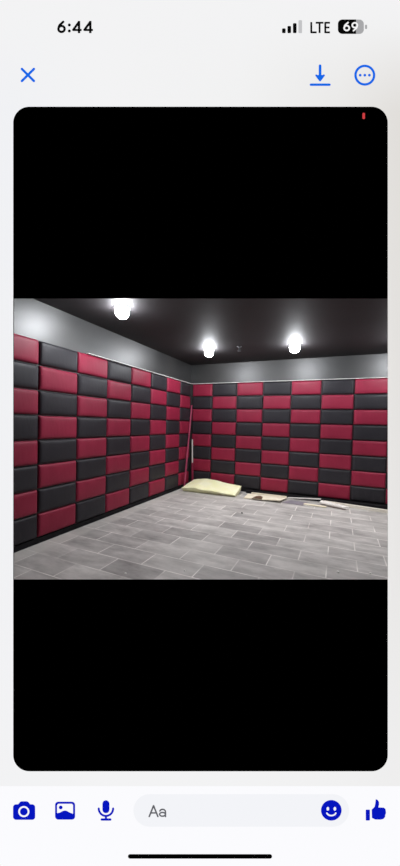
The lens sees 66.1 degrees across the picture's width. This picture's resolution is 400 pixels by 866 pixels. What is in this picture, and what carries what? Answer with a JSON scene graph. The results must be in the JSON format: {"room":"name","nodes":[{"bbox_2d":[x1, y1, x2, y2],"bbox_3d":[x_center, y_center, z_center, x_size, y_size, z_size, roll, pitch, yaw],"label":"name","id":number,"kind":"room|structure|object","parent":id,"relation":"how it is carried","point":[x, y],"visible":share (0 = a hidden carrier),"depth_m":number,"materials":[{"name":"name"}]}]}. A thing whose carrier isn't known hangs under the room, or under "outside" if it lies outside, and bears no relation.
{"room":"empty padded room","nodes":[
{"label":"empty padded room","id":0,"kind":"room"},
{"bbox_2d":[14,299,191,545],"bbox_3d":[-2.159,-0.113,3.486,0.150,2.930,9.275,2,2,24],"label":"wall","id":1,"kind":"structure","parent":0,"point":[34,319],"depth_m":4.39,"materials":[{"name":"grey paint"}]},
{"bbox_2d":[14,514,36,545],"bbox_3d":[-2.104,1.138,3.478,0.045,0.289,0.588,2,2,24],"label":"panel","id":2,"kind":"object","parent":1,"relation":"attached to","point":[25,529],"visible":0.75,"depth_m":3.58,"materials":[{"name":"grey leather"}]},
{"bbox_2d":[14,490,36,518],"bbox_3d":[-2.096,0.838,3.469,0.045,0.289,0.588,2,2,24],"label":"panel","id":3,"kind":"object","parent":1,"relation":"attached to","point":[25,503],"visible":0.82,"depth_m":3.57,"materials":[{"name":"leather"}]},
{"bbox_2d":[14,465,36,492],"bbox_3d":[-2.088,0.538,3.460,0.045,0.289,0.588,2,2,24],"label":"panel","id":4,"kind":"object","parent":1,"relation":"attached to","point":[25,478],"visible":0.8,"depth_m":3.56,"materials":[{"name":"grey leather"}]},
{"bbox_2d":[14,440,37,466],"bbox_3d":[-2.081,0.238,3.451,0.045,0.289,0.588,2,2,24],"label":"panel","id":5,"kind":"object","parent":1,"relation":"attached to","point":[25,452],"visible":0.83,"depth_m":3.55,"materials":[{"name":"leather"}]},
{"bbox_2d":[14,415,37,439],"bbox_3d":[-2.073,-0.061,3.442,0.045,0.289,0.588,2,2,24],"label":"panel","id":6,"kind":"object","parent":1,"relation":"attached to","point":[25,426],"visible":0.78,"depth_m":3.55,"materials":[{"name":"grey leather"}]},
{"bbox_2d":[14,388,37,414],"bbox_3d":[-2.066,-0.361,3.434,0.045,0.289,0.588,2,2,24],"label":"panel","id":7,"kind":"object","parent":1,"relation":"attached to","point":[25,400],"visible":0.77,"depth_m":3.53,"materials":[{"name":"leather"}]},
{"bbox_2d":[14,361,37,389],"bbox_3d":[-2.058,-0.661,3.425,0.045,0.289,0.588,2,2,24],"label":"panel","id":8,"kind":"object","parent":1,"relation":"attached to","point":[25,374],"visible":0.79,"depth_m":3.52,"materials":[{"name":"grey leather"}]},
{"bbox_2d":[14,333,38,364],"bbox_3d":[-2.050,-0.961,3.415,0.045,0.289,0.588,2,2,24],"label":"panel","id":9,"kind":"object","parent":1,"relation":"attached to","point":[26,349],"visible":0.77,"depth_m":3.51,"materials":[{"name":"leather"}]},
{"bbox_2d":[37,503,74,536],"bbox_3d":[-1.856,1.128,4.024,0.045,0.289,0.588,2,2,24],"label":"panel","id":10,"kind":"object","parent":1,"relation":"attached to","point":[55,519],"visible":0.98,"depth_m":3.96,"materials":[{"name":"leather"}]},
{"bbox_2d":[37,482,75,512],"bbox_3d":[-1.848,0.828,4.016,0.045,0.289,0.588,2,2,24],"label":"panel","id":11,"kind":"object","parent":1,"relation":"attached to","point":[48,498],"visible":1,"depth_m":3.96,"materials":[{"name":"grey leather"}]},
{"bbox_2d":[37,460,75,487],"bbox_3d":[-1.841,0.528,4.007,0.045,0.289,0.588,2,2,24],"label":"panel","id":12,"kind":"object","parent":1,"relation":"attached to","point":[49,474],"visible":1,"depth_m":3.94,"materials":[{"name":"leather"}]},
{"bbox_2d":[37,439,75,463],"bbox_3d":[-1.833,0.228,3.998,0.045,0.289,0.588,2,2,24],"label":"panel","id":13,"kind":"object","parent":1,"relation":"attached to","point":[56,450],"visible":1,"depth_m":3.94,"materials":[{"name":"grey leather"}]},
{"bbox_2d":[38,416,76,438],"bbox_3d":[-1.825,-0.071,3.989,0.045,0.289,0.588,2,2,24],"label":"panel","id":14,"kind":"object","parent":1,"relation":"attached to","point":[49,427],"visible":0.99,"depth_m":3.93,"materials":[{"name":"leather"}]},
{"bbox_2d":[38,391,76,415],"bbox_3d":[-1.819,-0.371,3.980,0.045,0.289,0.588,2,2,24],"label":"panel","id":15,"kind":"object","parent":1,"relation":"attached to","point":[49,403],"visible":0.99,"depth_m":3.92,"materials":[{"name":"grey leather"}]},
{"bbox_2d":[38,366,76,393],"bbox_3d":[-1.810,-0.671,3.971,0.045,0.289,0.588,2,2,24],"label":"panel","id":16,"kind":"object","parent":1,"relation":"attached to","point":[49,379],"visible":1,"depth_m":3.91,"materials":[{"name":"leather"}]},
{"bbox_2d":[38,341,76,372],"bbox_3d":[-1.803,-0.971,3.962,0.045,0.289,0.588,2,2,24],"label":"panel","id":17,"kind":"object","parent":1,"relation":"attached to","point":[50,355],"visible":1,"depth_m":3.90,"materials":[{"name":"grey leather"}]},
{"bbox_2d":[75,495,104,522],"bbox_3d":[-1.609,1.118,4.571,0.045,0.289,0.588,2,2,24],"label":"panel","id":18,"kind":"object","parent":1,"relation":"attached to","point":[89,508],"visible":1,"depth_m":4.51,"materials":[{"name":"grey leather"}]},
{"bbox_2d":[75,476,105,501],"bbox_3d":[-1.601,0.818,4.562,0.045,0.289,0.588,2,2,24],"label":"panel","id":19,"kind":"object","parent":1,"relation":"attached to","point":[92,487],"visible":0.99,"depth_m":4.50,"materials":[{"name":"leather"}]},
{"bbox_2d":[76,457,105,480],"bbox_3d":[-1.594,0.518,4.553,0.045,0.289,0.588,2,2,24],"label":"panel","id":20,"kind":"object","parent":1,"relation":"attached to","point":[91,467],"visible":0.99,"depth_m":4.49,"materials":[{"name":"grey leather"}]},
{"bbox_2d":[76,437,105,458],"bbox_3d":[-1.586,0.218,4.544,0.045,0.289,0.588,2,2,24],"label":"panel","id":21,"kind":"object","parent":1,"relation":"attached to","point":[85,447],"visible":1,"depth_m":4.48,"materials":[{"name":"leather"}]},
{"bbox_2d":[76,417,106,437],"bbox_3d":[-1.579,-0.081,4.535,0.045,0.289,0.588,2,2,24],"label":"panel","id":22,"kind":"object","parent":1,"relation":"attached to","point":[86,427],"visible":1,"depth_m":4.48,"materials":[{"name":"grey leather"}]},
{"bbox_2d":[76,395,106,416],"bbox_3d":[-1.571,-0.381,4.527,0.045,0.289,0.588,2,2,24],"label":"panel","id":23,"kind":"object","parent":1,"relation":"attached to","point":[86,406],"visible":0.98,"depth_m":4.47,"materials":[{"name":"leather"}]},
{"bbox_2d":[77,374,106,397],"bbox_3d":[-1.563,-0.681,4.518,0.045,0.289,0.588,2,2,24],"label":"panel","id":24,"kind":"object","parent":1,"relation":"attached to","point":[86,385],"visible":0.99,"depth_m":4.45,"materials":[{"name":"grey leather"}]},
{"bbox_2d":[77,352,107,378],"bbox_3d":[-1.556,-0.981,4.509,0.045,0.289,0.588,2,2,24],"label":"panel","id":25,"kind":"object","parent":1,"relation":"attached to","point":[90,365],"visible":1,"depth_m":4.44,"materials":[{"name":"leather"}]},
{"bbox_2d":[14,482,188,552],"bbox_3d":[-2.111,1.323,3.491,0.036,0.062,8.975,2,2,24],"label":"baseboard","id":26,"kind":"structure","parent":1,"relation":"attached to","point":[43,538],"depth_m":4.43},
{"bbox_2d":[105,488,128,511],"bbox_3d":[-1.361,1.108,5.118,0.045,0.289,0.588,2,2,24],"label":"panel","id":27,"kind":"object","parent":1,"relation":"attached to","point":[113,500],"visible":0.99,"depth_m":5.05,"materials":[{"name":"leather"}]},
{"bbox_2d":[105,471,129,492],"bbox_3d":[-1.354,0.808,5.109,0.045,0.289,0.588,2,2,24],"label":"panel","id":28,"kind":"object","parent":1,"relation":"attached to","point":[117,481],"visible":1,"depth_m":5.05,"materials":[{"name":"grey leather"}]},
{"bbox_2d":[105,454,129,474],"bbox_3d":[-1.346,0.508,5.100,0.045,0.289,0.588,2,2,24],"label":"panel","id":29,"kind":"object","parent":1,"relation":"attached to","point":[115,463],"visible":0.98,"depth_m":5.04,"materials":[{"name":"leather"}]},
{"bbox_2d":[106,436,129,455],"bbox_3d":[-1.339,0.208,5.091,0.045,0.289,0.588,2,2,24],"label":"panel","id":30,"kind":"object","parent":1,"relation":"attached to","point":[114,445],"visible":0.98,"depth_m":5.02,"materials":[{"name":"grey leather"}]},
{"bbox_2d":[106,418,129,436],"bbox_3d":[-1.331,-0.091,5.082,0.045,0.289,0.588,2,2,24],"label":"panel","id":31,"kind":"object","parent":1,"relation":"attached to","point":[115,427],"visible":1,"depth_m":5.02,"materials":[{"name":"leather"}]},
{"bbox_2d":[106,399,130,418],"bbox_3d":[-1.323,-0.391,5.073,0.045,0.289,0.588,2,2,24],"label":"panel","id":32,"kind":"object","parent":1,"relation":"attached to","point":[115,408],"visible":0.98,"depth_m":5.01,"materials":[{"name":"grey leather"}]},
{"bbox_2d":[107,380,130,400],"bbox_3d":[-1.315,-0.691,5.064,0.045,0.289,0.588,2,2,24],"label":"panel","id":33,"kind":"object","parent":1,"relation":"attached to","point":[115,390],"visible":0.98,"depth_m":5.00,"materials":[{"name":"leather"}]},
{"bbox_2d":[107,361,130,383],"bbox_3d":[-1.308,-0.991,5.055,0.045,0.289,0.588,2,2,24],"label":"panel","id":34,"kind":"object","parent":1,"relation":"attached to","point":[115,371],"visible":0.98,"depth_m":5.00,"materials":[{"name":"grey leather"}]},
{"bbox_2d":[129,482,148,503],"bbox_3d":[-1.114,1.098,5.664,0.045,0.289,0.588,2,2,24],"label":"panel","id":35,"kind":"object","parent":1,"relation":"attached to","point":[138,492],"visible":0.94,"depth_m":5.60,"materials":[{"name":"grey leather"}]},
{"bbox_2d":[129,467,148,486],"bbox_3d":[-1.107,0.798,5.655,0.045,0.289,0.588,2,2,24],"label":"panel","id":36,"kind":"object","parent":1,"relation":"attached to","point":[141,475],"visible":0.98,"depth_m":5.59,"materials":[{"name":"leather"}]},
{"bbox_2d":[129,451,148,469],"bbox_3d":[-1.099,0.498,5.646,0.045,0.289,0.588,2,2,24],"label":"panel","id":37,"kind":"object","parent":1,"relation":"attached to","point":[139,459],"visible":0.98,"depth_m":5.59,"materials":[{"name":"grey leather"}]},
{"bbox_2d":[129,436,149,452],"bbox_3d":[-1.091,0.199,5.637,0.045,0.289,0.588,2,2,24],"label":"panel","id":38,"kind":"object","parent":1,"relation":"attached to","point":[137,443],"visible":1,"depth_m":5.57,"materials":[{"name":"leather"}]},
{"bbox_2d":[130,419,149,435],"bbox_3d":[-1.084,-0.101,5.629,0.045,0.289,0.588,2,2,24],"label":"panel","id":39,"kind":"object","parent":1,"relation":"attached to","point":[137,427],"visible":0.98,"depth_m":5.56,"materials":[{"name":"grey leather"}]},
{"bbox_2d":[130,402,149,418],"bbox_3d":[-1.076,-0.401,5.620,0.045,0.289,0.588,2,2,24],"label":"panel","id":40,"kind":"object","parent":1,"relation":"attached to","point":[138,410],"visible":0.99,"depth_m":5.56,"materials":[{"name":"leather"}]},
{"bbox_2d":[131,385,150,403],"bbox_3d":[-1.068,-0.701,5.611,0.045,0.289,0.588,2,2,24],"label":"panel","id":41,"kind":"object","parent":1,"relation":"attached to","point":[138,394],"visible":0.99,"depth_m":5.55,"materials":[{"name":"grey leather"}]},
{"bbox_2d":[131,367,150,387],"bbox_3d":[-1.060,-1.000,5.602,0.045,0.289,0.588,2,2,24],"label":"panel","id":42,"kind":"object","parent":1,"relation":"attached to","point":[138,377],"visible":0.98,"depth_m":5.54,"materials":[{"name":"leather"}]},
{"bbox_2d":[148,478,164,496],"bbox_3d":[-0.866,1.088,6.211,0.045,0.289,0.588,2,2,24],"label":"panel","id":43,"kind":"object","parent":1,"relation":"attached to","point":[157,486],"visible":0.98,"depth_m":6.15,"materials":[{"name":"leather"}]},
{"bbox_2d":[149,463,164,480],"bbox_3d":[-0.859,0.788,6.202,0.045,0.289,0.588,2,2,24],"label":"panel","id":44,"kind":"object","parent":1,"relation":"attached to","point":[155,471],"visible":0.99,"depth_m":6.14,"materials":[{"name":"grey leather"}]},
{"bbox_2d":[149,449,164,465],"bbox_3d":[-0.851,0.488,6.193,0.045,0.289,0.588,2,2,24],"label":"panel","id":45,"kind":"object","parent":1,"relation":"attached to","point":[155,456],"visible":0.97,"depth_m":6.12,"materials":[{"name":"leather"}]},
{"bbox_2d":[149,435,165,449],"bbox_3d":[-0.844,0.189,6.184,0.045,0.289,0.588,2,2,24],"label":"panel","id":46,"kind":"object","parent":1,"relation":"attached to","point":[156,441],"visible":0.99,"depth_m":6.13,"materials":[{"name":"grey leather"}]},
{"bbox_2d":[149,420,165,434],"bbox_3d":[-0.836,-0.111,6.175,0.045,0.289,0.588,2,2,24],"label":"panel","id":47,"kind":"object","parent":1,"relation":"attached to","point":[157,427],"visible":0.99,"depth_m":6.12,"materials":[{"name":"leather"}]},
{"bbox_2d":[150,404,165,419],"bbox_3d":[-0.829,-0.411,6.166,0.045,0.289,0.588,2,2,24],"label":"panel","id":48,"kind":"object","parent":1,"relation":"attached to","point":[157,412],"visible":0.98,"depth_m":6.11,"materials":[{"name":"grey leather"}]},
{"bbox_2d":[150,389,166,405],"bbox_3d":[-0.821,-0.711,6.157,0.045,0.289,0.588,2,2,24],"label":"panel","id":49,"kind":"object","parent":1,"relation":"attached to","point":[157,397],"visible":0.97,"depth_m":6.10,"materials":[{"name":"leather"}]},
{"bbox_2d":[150,373,166,390],"bbox_3d":[-0.814,-1.010,6.148,0.045,0.289,0.588,2,2,24],"label":"panel","id":50,"kind":"object","parent":1,"relation":"attached to","point":[158,382],"visible":0.98,"depth_m":6.09,"materials":[{"name":"grey leather"}]},
{"bbox_2d":[0,0,399,865],"bbox_3d":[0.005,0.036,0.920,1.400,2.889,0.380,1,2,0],"label":"display","id":51,"kind":"object","parent":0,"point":[150,149],"visible":1,"depth_m":0.97,"materials":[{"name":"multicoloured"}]},
{"bbox_2d":[14,488,387,578],"bbox_3d":[0.617,1.520,2.260,6.330,0.120,9.275,2,2,24],"label":"floor","id":52,"kind":"structure","parent":0,"point":[206,536],"depth_m":3.86,"materials":[{"name":"tile"}]},
{"bbox_2d":[182,479,240,496],"bbox_3d":[0.267,1.196,6.839,1.220,0.235,0.600,2,2,24],"label":"foam slab","id":53,"kind":"object","parent":52,"relation":"on","point":[208,486],"visible":1,"depth_m":6.75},
{"bbox_2d":[35,299,387,364],"bbox_3d":[0.694,-1.528,2.169,6.330,0.120,9.275,2,2,24],"label":"ceiling","id":54,"kind":"structure","parent":0,"point":[180,329],"depth_m":4.37,"materials":[{"name":"paint"}]},
{"bbox_2d":[189,353,387,504],"bbox_3d":[2.536,-0.080,6.370,6.030,2.930,0.150,2,2,24],"label":"wall","id":55,"kind":"structure","parent":0,"point":[371,365],"depth_m":6.52,"materials":[{"name":"grey paint"}]},
{"bbox_2d":[191,458,210,471],"bbox_3d":[0.012,0.774,7.421,0.512,0.289,0.045,2,2,24],"label":"panel","id":56,"kind":"object","parent":55,"relation":"attached to","point":[198,464],"visible":0.85,"depth_m":7.39,"materials":[{"name":"leather"}]},
{"bbox_2d":[191,446,210,458],"bbox_3d":[0.020,0.474,7.412,0.512,0.289,0.045,2,2,24],"label":"panel","id":57,"kind":"object","parent":55,"relation":"attached to","point":[198,452],"visible":0.98,"depth_m":7.38,"materials":[{"name":"grey leather"}]},
{"bbox_2d":[192,434,210,446],"bbox_3d":[0.027,0.174,7.403,0.512,0.289,0.045,2,2,24],"label":"panel","id":58,"kind":"object","parent":55,"relation":"attached to","point":[198,439],"visible":1,"depth_m":7.38,"materials":[{"name":"leather"}]},
{"bbox_2d":[192,422,211,433],"bbox_3d":[0.035,-0.125,7.394,0.512,0.289,0.045,2,2,24],"label":"panel","id":59,"kind":"object","parent":55,"relation":"attached to","point":[197,427],"visible":1,"depth_m":7.37,"materials":[{"name":"grey leather"}]},
{"bbox_2d":[192,409,211,421],"bbox_3d":[0.043,-0.425,7.386,0.512,0.289,0.045,2,2,24],"label":"panel","id":60,"kind":"object","parent":55,"relation":"attached to","point":[197,414],"visible":1,"depth_m":7.36,"materials":[{"name":"leather"}]},
{"bbox_2d":[193,397,211,408],"bbox_3d":[0.050,-0.725,7.377,0.512,0.289,0.045,2,2,24],"label":"panel","id":61,"kind":"object","parent":55,"relation":"attached to","point":[198,402],"visible":1,"depth_m":7.35,"materials":[{"name":"grey leather"}]},
{"bbox_2d":[193,384,212,395],"bbox_3d":[0.058,-1.025,7.368,0.512,0.289,0.045,2,2,24],"label":"panel","id":62,"kind":"object","parent":55,"relation":"attached to","point":[198,389],"visible":1,"depth_m":7.34,"materials":[{"name":"leather"}]},
{"bbox_2d":[211,472,234,483],"bbox_3d":[0.516,1.094,7.199,0.588,0.289,0.045,2,2,24],"label":"panel","id":63,"kind":"object","parent":55,"relation":"attached to","point":[226,478],"visible":0.58,"depth_m":7.16,"materials":[{"name":"leather"}]},
{"bbox_2d":[211,460,234,473],"bbox_3d":[0.524,0.794,7.190,0.588,0.289,0.045,2,2,24],"label":"panel","id":64,"kind":"object","parent":55,"relation":"attached to","point":[218,466],"visible":1,"depth_m":7.17,"materials":[{"name":"grey leather"}]},
{"bbox_2d":[211,447,234,460],"bbox_3d":[0.531,0.494,7.181,0.588,0.289,0.045,2,2,24],"label":"panel","id":65,"kind":"object","parent":55,"relation":"attached to","point":[228,454],"visible":1,"depth_m":7.15,"materials":[{"name":"leather"}]},
{"bbox_2d":[212,435,235,447],"bbox_3d":[0.539,0.194,7.172,0.588,0.289,0.045,2,2,24],"label":"panel","id":66,"kind":"object","parent":55,"relation":"attached to","point":[226,441],"visible":1,"depth_m":7.14,"materials":[{"name":"grey leather"}]},
{"bbox_2d":[212,422,235,434],"bbox_3d":[0.547,-0.105,7.163,0.588,0.289,0.045,2,2,24],"label":"panel","id":67,"kind":"object","parent":55,"relation":"attached to","point":[222,428],"visible":1,"depth_m":7.14,"materials":[{"name":"leather"}]},
{"bbox_2d":[212,409,235,421],"bbox_3d":[0.554,-0.405,7.154,0.588,0.289,0.045,2,2,24],"label":"panel","id":68,"kind":"object","parent":55,"relation":"attached to","point":[218,415],"visible":1,"depth_m":7.13,"materials":[{"name":"grey leather"}]},
{"bbox_2d":[213,396,236,408],"bbox_3d":[0.562,-0.705,7.145,0.588,0.289,0.045,2,2,24],"label":"panel","id":69,"kind":"object","parent":55,"relation":"attached to","point":[227,402],"visible":1,"depth_m":7.12,"materials":[{"name":"leather"}]},
{"bbox_2d":[213,383,236,395],"bbox_3d":[0.569,-1.005,7.136,0.588,0.289,0.045,2,2,24],"label":"panel","id":70,"kind":"object","parent":55,"relation":"attached to","point":[229,389],"visible":1,"depth_m":7.11,"materials":[{"name":"grey leather"}]},
{"bbox_2d":[235,475,259,489],"bbox_3d":[1.062,1.115,6.952,0.588,0.289,0.045,2,2,24],"label":"panel","id":71,"kind":"object","parent":55,"relation":"attached to","point":[249,482],"visible":0.92,"depth_m":6.92,"materials":[{"name":"grey leather"}]},
{"bbox_2d":[235,462,260,475],"bbox_3d":[1.070,0.815,6.943,0.588,0.289,0.045,2,2,24],"label":"panel","id":72,"kind":"object","parent":55,"relation":"attached to","point":[241,468],"visible":1,"depth_m":6.92,"materials":[{"name":"leather"}]},
{"bbox_2d":[235,449,260,462],"bbox_3d":[1.078,0.515,6.934,0.588,0.289,0.045,2,2,24],"label":"panel","id":73,"kind":"object","parent":55,"relation":"attached to","point":[242,455],"visible":1,"depth_m":6.91,"materials":[{"name":"grey leather"}]},
{"bbox_2d":[236,436,261,449],"bbox_3d":[1.085,0.215,6.926,0.588,0.289,0.045,2,2,24],"label":"panel","id":74,"kind":"object","parent":55,"relation":"attached to","point":[243,442],"visible":1,"depth_m":6.90,"materials":[{"name":"leather"}]},
{"bbox_2d":[236,423,261,435],"bbox_3d":[1.093,-0.084,6.917,0.588,0.289,0.045,2,2,24],"label":"panel","id":75,"kind":"object","parent":55,"relation":"attached to","point":[247,429],"visible":1,"depth_m":6.89,"materials":[{"name":"grey leather"}]},
{"bbox_2d":[237,409,261,422],"bbox_3d":[1.101,-0.384,6.907,0.588,0.289,0.045,2,2,24],"label":"panel","id":76,"kind":"object","parent":55,"relation":"attached to","point":[243,415],"visible":1,"depth_m":6.88,"materials":[{"name":"leather"}]},
{"bbox_2d":[237,396,262,408],"bbox_3d":[1.108,-0.684,6.898,0.588,0.289,0.045,2,2,24],"label":"panel","id":77,"kind":"object","parent":55,"relation":"attached to","point":[243,402],"visible":1,"depth_m":6.88,"materials":[{"name":"grey leather"}]},
{"bbox_2d":[237,382,262,395],"bbox_3d":[1.116,-0.983,6.889,0.588,0.289,0.045,2,2,24],"label":"panel","id":78,"kind":"object","parent":55,"relation":"attached to","point":[243,389],"visible":1,"depth_m":6.87,"materials":[{"name":"leather"}]},
{"bbox_2d":[260,477,287,492],"bbox_3d":[1.609,1.136,6.705,0.588,0.289,0.045,2,2,24],"label":"panel","id":79,"kind":"object","parent":55,"relation":"attached to","point":[267,484],"visible":1,"depth_m":6.68,"materials":[{"name":"leather"}]},
{"bbox_2d":[261,464,288,478],"bbox_3d":[1.616,0.836,6.696,0.588,0.289,0.045,2,2,24],"label":"panel","id":80,"kind":"object","parent":55,"relation":"attached to","point":[267,470],"visible":1,"depth_m":6.67,"materials":[{"name":"grey leather"}]},
{"bbox_2d":[261,450,288,464],"bbox_3d":[1.624,0.537,6.687,0.588,0.289,0.045,2,2,24],"label":"panel","id":81,"kind":"object","parent":55,"relation":"attached to","point":[268,457],"visible":1,"depth_m":6.66,"materials":[{"name":"leather"}]},
{"bbox_2d":[262,437,288,450],"bbox_3d":[1.632,0.237,6.678,0.588,0.289,0.045,2,2,24],"label":"panel","id":82,"kind":"object","parent":55,"relation":"attached to","point":[268,443],"visible":1,"depth_m":6.65,"materials":[{"name":"grey leather"}]},
{"bbox_2d":[262,423,289,436],"bbox_3d":[1.639,-0.063,6.669,0.588,0.289,0.045,2,2,24],"label":"panel","id":83,"kind":"object","parent":55,"relation":"attached to","point":[268,429],"visible":1,"depth_m":6.65,"materials":[{"name":"leather"}]},
{"bbox_2d":[263,410,289,422],"bbox_3d":[1.647,-0.363,6.661,0.588,0.289,0.045,2,2,24],"label":"panel","id":84,"kind":"object","parent":55,"relation":"attached to","point":[269,416],"visible":1,"depth_m":6.64,"materials":[{"name":"grey leather"}]},
{"bbox_2d":[263,396,290,408],"bbox_3d":[1.655,-0.663,6.652,0.588,0.289,0.045,2,2,24],"label":"panel","id":85,"kind":"object","parent":55,"relation":"attached to","point":[269,402],"visible":1,"depth_m":6.63,"materials":[{"name":"leather"}]},
{"bbox_2d":[263,381,290,394],"bbox_3d":[1.662,-0.962,6.643,0.588,0.289,0.045,2,2,24],"label":"panel","id":86,"kind":"object","parent":55,"relation":"attached to","point":[270,388],"visible":1,"depth_m":6.62,"materials":[{"name":"grey leather"}]},
{"bbox_2d":[288,480,317,495],"bbox_3d":[2.155,1.157,6.458,0.588,0.289,0.045,2,2,24],"label":"panel","id":87,"kind":"object","parent":55,"relation":"attached to","point":[294,486],"visible":1,"depth_m":6.44,"materials":[{"name":"grey leather"}]},
{"bbox_2d":[289,466,317,481],"bbox_3d":[2.163,0.858,6.450,0.588,0.289,0.045,2,2,24],"label":"panel","id":88,"kind":"object","parent":55,"relation":"attached to","point":[295,472],"visible":1,"depth_m":6.43,"materials":[{"name":"leather"}]},
{"bbox_2d":[289,452,318,466],"bbox_3d":[2.171,0.558,6.440,0.588,0.289,0.045,2,2,24],"label":"panel","id":89,"kind":"object","parent":55,"relation":"attached to","point":[295,458],"visible":1,"depth_m":6.42,"materials":[{"name":"grey leather"}]},
{"bbox_2d":[290,438,319,452],"bbox_3d":[2.178,0.258,6.431,0.588,0.289,0.045,2,2,24],"label":"panel","id":90,"kind":"object","parent":55,"relation":"attached to","point":[296,444],"visible":1,"depth_m":6.41,"materials":[{"name":"leather"}]},
{"bbox_2d":[290,424,319,437],"bbox_3d":[2.186,-0.042,6.422,0.588,0.289,0.045,2,2,24],"label":"panel","id":91,"kind":"object","parent":55,"relation":"attached to","point":[296,430],"visible":1,"depth_m":6.40,"materials":[{"name":"grey leather"}]},
{"bbox_2d":[291,410,320,423],"bbox_3d":[2.193,-0.341,6.413,0.588,0.289,0.045,2,2,24],"label":"panel","id":92,"kind":"object","parent":55,"relation":"attached to","point":[297,416],"visible":1,"depth_m":6.39,"materials":[{"name":"leather"}]},
{"bbox_2d":[291,395,320,408],"bbox_3d":[2.201,-0.641,6.404,0.588,0.289,0.045,2,2,24],"label":"panel","id":93,"kind":"object","parent":55,"relation":"attached to","point":[297,401],"visible":1,"depth_m":6.38,"materials":[{"name":"grey leather"}]},
{"bbox_2d":[292,380,321,394],"bbox_3d":[2.209,-0.941,6.396,0.588,0.289,0.045,2,2,24],"label":"panel","id":94,"kind":"object","parent":55,"relation":"attached to","point":[298,387],"visible":1,"depth_m":6.37,"materials":[{"name":"leather"}]},
{"bbox_2d":[246,490,387,509],"bbox_3d":[3.110,1.384,5.956,4.540,0.058,0.109,2,2,24],"label":"trim","id":95,"kind":"structure","parent":55,"relation":"attached to","point":[247,491],"depth_m":6.18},
{"bbox_2d":[318,483,349,499],"bbox_3d":[2.702,1.179,6.211,0.588,0.289,0.045,2,2,24],"label":"panel","id":96,"kind":"object","parent":55,"relation":"attached to","point":[336,491],"visible":1,"depth_m":6.19,"materials":[{"name":"leather"}]},
{"bbox_2d":[319,468,350,484],"bbox_3d":[2.710,0.879,6.203,0.588,0.289,0.045,2,2,24],"label":"panel","id":97,"kind":"object","parent":55,"relation":"attached to","point":[335,476],"visible":1,"depth_m":6.18,"materials":[{"name":"grey leather"}]},
{"bbox_2d":[319,454,350,469],"bbox_3d":[2.717,0.579,6.194,0.588,0.289,0.045,2,2,24],"label":"panel","id":98,"kind":"object","parent":55,"relation":"attached to","point":[332,461],"visible":1,"depth_m":6.17,"materials":[{"name":"leather"}]},
{"bbox_2d":[320,439,351,454],"bbox_3d":[2.725,0.279,6.185,0.588,0.289,0.045,2,2,24],"label":"panel","id":99,"kind":"object","parent":55,"relation":"attached to","point":[329,446],"visible":1,"depth_m":6.17,"materials":[{"name":"grey leather"}]},
{"bbox_2d":[320,424,352,439],"bbox_3d":[2.732,-0.020,6.175,0.588,0.289,0.045,2,2,24],"label":"panel","id":100,"kind":"object","parent":55,"relation":"attached to","point":[327,431],"visible":1,"depth_m":6.15,"materials":[{"name":"leather"}]},
{"bbox_2d":[321,410,352,424],"bbox_3d":[2.740,-0.320,6.167,0.588,0.289,0.045,2,2,24],"label":"panel","id":101,"kind":"object","parent":55,"relation":"attached to","point":[327,416],"visible":1,"depth_m":6.14,"materials":[{"name":"grey leather"}]},
{"bbox_2d":[321,395,353,408],"bbox_3d":[2.748,-0.620,6.158,0.588,0.289,0.045,2,2,24],"label":"panel","id":102,"kind":"object","parent":55,"relation":"attached to","point":[328,401],"visible":1,"depth_m":6.14,"materials":[{"name":"leather"}]},
{"bbox_2d":[322,379,353,394],"bbox_3d":[2.755,-0.920,6.149,0.588,0.289,0.045,2,2,24],"label":"panel","id":103,"kind":"object","parent":55,"relation":"attached to","point":[328,386],"visible":1,"depth_m":6.13,"materials":[{"name":"grey leather"}]},
{"bbox_2d":[350,486,384,503],"bbox_3d":[3.248,1.200,5.964,0.588,0.289,0.045,2,2,24],"label":"panel","id":104,"kind":"object","parent":55,"relation":"attached to","point":[364,494],"visible":1,"depth_m":5.94,"materials":[{"name":"grey leather"}]},
{"bbox_2d":[351,471,385,487],"bbox_3d":[3.256,0.900,5.955,0.588,0.289,0.045,2,2,24],"label":"panel","id":105,"kind":"object","parent":55,"relation":"attached to","point":[358,478],"visible":1,"depth_m":5.94,"materials":[{"name":"leather"}]},
{"bbox_2d":[352,456,386,472],"bbox_3d":[3.263,0.600,5.946,0.588,0.289,0.045,2,2,24],"label":"panel","id":106,"kind":"object","parent":55,"relation":"attached to","point":[359,463],"visible":1,"depth_m":5.92,"materials":[{"name":"grey leather"}]},
{"bbox_2d":[352,440,386,456],"bbox_3d":[3.271,0.300,5.937,0.588,0.289,0.045,2,2,24],"label":"panel","id":107,"kind":"object","parent":55,"relation":"attached to","point":[364,448],"visible":1,"depth_m":5.92,"materials":[{"name":"leather"}]},
{"bbox_2d":[353,425,387,440],"bbox_3d":[3.279,0.001,5.929,0.588,0.289,0.045,2,2,24],"label":"panel","id":108,"kind":"object","parent":55,"relation":"attached to","point":[360,432],"visible":1,"depth_m":5.91,"materials":[{"name":"grey leather"}]},
{"bbox_2d":[353,410,387,424],"bbox_3d":[3.286,-0.299,5.919,0.588,0.289,0.045,2,2,24],"label":"panel","id":109,"kind":"object","parent":55,"relation":"attached to","point":[361,417],"visible":0.91,"depth_m":5.90,"materials":[{"name":"leather"}]},
{"bbox_2d":[354,394,387,408],"bbox_3d":[3.294,-0.599,5.911,0.588,0.289,0.045,2,2,24],"label":"panel","id":110,"kind":"object","parent":55,"relation":"attached to","point":[367,401],"visible":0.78,"depth_m":5.89,"materials":[{"name":"grey leather"}]},
{"bbox_2d":[355,378,387,393],"bbox_3d":[3.301,-0.899,5.902,0.588,0.289,0.045,2,2,24],"label":"panel","id":111,"kind":"object","parent":55,"relation":"attached to","point":[362,386],"visible":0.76,"depth_m":5.89,"materials":[{"name":"leather"}]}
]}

